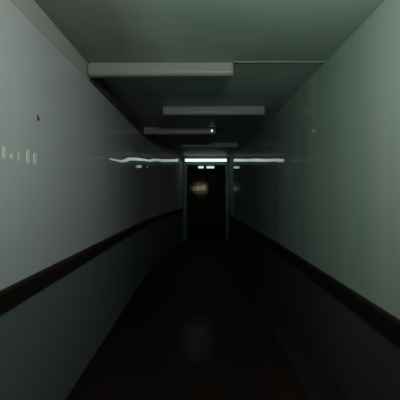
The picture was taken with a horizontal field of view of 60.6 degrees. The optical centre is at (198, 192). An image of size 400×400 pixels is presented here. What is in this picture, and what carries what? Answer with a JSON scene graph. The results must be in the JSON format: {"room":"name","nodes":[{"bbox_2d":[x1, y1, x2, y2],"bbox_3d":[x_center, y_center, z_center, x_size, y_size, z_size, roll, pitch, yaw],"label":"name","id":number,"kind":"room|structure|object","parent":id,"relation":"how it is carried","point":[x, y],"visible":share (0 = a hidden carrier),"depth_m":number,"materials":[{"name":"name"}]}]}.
{"room":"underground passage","nodes":[
{"label":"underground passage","id":0,"kind":"room"},
{"bbox_2d":[0,0,182,399],"bbox_3d":[-0.962,0.190,4.455,0.414,2.680,12.913,0,0,2],"label":"wall","id":1,"kind":"structure","parent":0,"point":[95,176],"depth_m":2.52,"materials":[{"name":"grey paint"}]},
{"bbox_2d":[2,146,5,158],"bbox_3d":[-0.989,-0.206,1.736,0.003,0.066,0.030,0,0,0],"label":"wall strip","id":2,"kind":"object","parent":1,"relation":"attached to","point":[3,147],"visible":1,"depth_m":1.74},
{"bbox_2d":[18,151,20,161],"bbox_3d":[-0.989,-0.201,1.886,0.003,0.061,0.034,0,0,0],"label":"wall strip","id":3,"kind":"object","parent":1,"relation":"attached to","point":[19,152],"visible":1,"depth_m":1.88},
{"bbox_2d":[26,150,29,163],"bbox_3d":[-0.989,-0.208,1.980,0.003,0.087,0.037,0,0,0],"label":"wall strip","id":4,"kind":"object","parent":1,"relation":"attached to","point":[27,151],"visible":1,"depth_m":1.98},
{"bbox_2d":[33,153,36,164],"bbox_3d":[-0.989,-0.205,2.064,0.003,0.072,0.038,0,0,0],"label":"wall strip","id":5,"kind":"object","parent":1,"relation":"attached to","point":[35,154],"visible":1,"depth_m":2.06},
{"bbox_2d":[10,0,89,80],"bbox_3d":[-0.988,-1.080,0.540,0.005,0.140,5.080,0,0,0],"label":"trim","id":6,"kind":"structure","parent":1,"relation":"attached to","point":[30,9],"depth_m":2.28,"materials":[{"name":"grey paint"}]},
{"bbox_2d":[0,208,182,314],"bbox_3d":[-0.888,0.541,4.455,0.322,0.112,12.910,0,0,2],"label":"trim","id":7,"kind":"structure","parent":1,"relation":"attached to","point":[12,295],"depth_m":2.35,"materials":[{"name":"brown wood"}]},
{"bbox_2d":[90,78,182,160],"bbox_3d":[-0.848,-1.080,6.996,0.196,0.140,7.834,0,0,3],"label":"trim","id":8,"kind":"structure","parent":1,"relation":"attached to","point":[98,83],"depth_m":4.52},
{"bbox_2d":[65,226,309,399],"bbox_3d":[0.050,1.590,7.075,2.900,0.120,18.450,0,0,0],"label":"floor","id":9,"kind":"structure","parent":0,"point":[193,328],"depth_m":3.55,"materials":[{"name":"black"}]},
{"bbox_2d":[187,168,224,225],"bbox_3d":[0.200,0.190,16.060,2.000,2.680,0.120,0,0,0],"label":"wall","id":10,"kind":"structure","parent":0,"point":[202,209],"depth_m":16.00,"materials":[{"name":"black"}]},
{"bbox_2d":[188,182,208,193],"bbox_3d":[-0.030,-0.220,15.982,0.980,0.580,0.035,0,0,0],"label":"notice board","id":11,"kind":"object","parent":10,"relation":"attached to","point":[193,187],"visible":1,"depth_m":15.98,"materials":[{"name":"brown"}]},
{"bbox_2d":[34,0,384,167],"bbox_3d":[0.050,-1.210,7.075,2.900,0.120,18.450,0,0,0],"label":"ceiling","id":12,"kind":"structure","parent":0,"point":[101,31],"depth_m":2.67,"materials":[{"name":"grey paint"}]},
{"bbox_2d":[88,63,232,77],"bbox_3d":[-0.337,-1.091,3.050,1.272,0.118,0.106,0,0,0],"label":"ceiling light","id":13,"kind":"object","parent":12,"relation":"attached to","point":[95,70],"visible":1,"depth_m":3.00,"materials":[{"name":"white plastic"}]},
{"bbox_2d":[144,127,214,134],"bbox_3d":[-0.340,-1.086,6.003,1.252,0.128,0.120,0,0,0],"label":"ceiling light","id":14,"kind":"object","parent":12,"relation":"attached to","point":[147,130],"visible":1,"depth_m":5.96,"materials":[{"name":"white plastic"}]},
{"bbox_2d":[184,156,226,161],"bbox_3d":[0.215,-1.069,10.750,1.342,0.163,0.106,0,0,0],"label":"ceiling light","id":15,"kind":"object","parent":12,"relation":"attached to","point":[186,158],"visible":1,"depth_m":10.71,"materials":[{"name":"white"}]},
{"bbox_2d":[185,159,226,161],"bbox_3d":[0.215,-1.028,10.750,1.304,0.077,0.100,0,0,0],"label":"diffuser","id":16,"kind":"object","parent":15,"relation":"attached to","point":[186,160],"depth_m":10.70,"materials":[{"name":"white plastic"}]},
{"bbox_2d":[181,143,237,147],"bbox_3d":[0.240,-1.091,7.850,1.282,0.118,0.106,0,0,0],"label":"ceiling light","id":17,"kind":"object","parent":12,"relation":"attached to","point":[183,145],"visible":1,"depth_m":7.80,"materials":[{"name":"white plastic"}]},
{"bbox_2d":[163,106,264,115],"bbox_3d":[0.195,-1.091,4.570,1.343,0.118,0.106,0,0,0],"label":"ceiling light","id":18,"kind":"object","parent":12,"relation":"attached to","point":[167,110],"visible":1,"depth_m":4.52,"materials":[{"name":"white plastic"}]},
{"bbox_2d":[233,62,324,62],"bbox_3d":[0.705,-1.147,3.005,0.810,0.005,0.030,0,0,0],"label":"trim","id":19,"kind":"structure","parent":12,"relation":"attached to","point":[233,62],"depth_m":3.00,"materials":[{"name":"grey paint"}]},
{"bbox_2d":[229,0,399,399],"bbox_3d":[1.148,0.190,4.450,0.216,2.680,12.902,0,0,-1],"label":"wall","id":20,"kind":"structure","parent":0,"point":[320,179],"depth_m":2.74,"materials":[{"name":"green paint"}]},
{"bbox_2d":[223,241,348,399],"bbox_3d":[0.930,1.527,4.450,0.360,0.006,12.900,0,0,0],"label":"trim","id":21,"kind":"structure","parent":20,"relation":"attached to","point":[315,378],"depth_m":3.46,"materials":[{"name":"paint"}]},
{"bbox_2d":[229,215,399,343],"bbox_3d":[1.074,0.762,4.450,0.124,0.125,12.901,0,0,-1],"label":"trim","id":22,"kind":"structure","parent":20,"relation":"attached to","point":[386,322],"depth_m":2.58,"materials":[{"name":"brown wood"}]},
{"bbox_3d":[0.225,0.190,10.960,1.730,2.680,0.120,0,0,0],"label":"wall","id":23,"kind":"structure","parent":0,"visible":0},
{"bbox_2d":[183,162,228,240],"bbox_3d":[0.230,0.270,10.955,1.460,2.520,0.170,0,0,0],"label":"door frame","id":24,"kind":"structure","parent":23,"relation":"in","point":[185,164],"depth_m":10.87,"materials":[{"name":"teal paint"}]}
]}

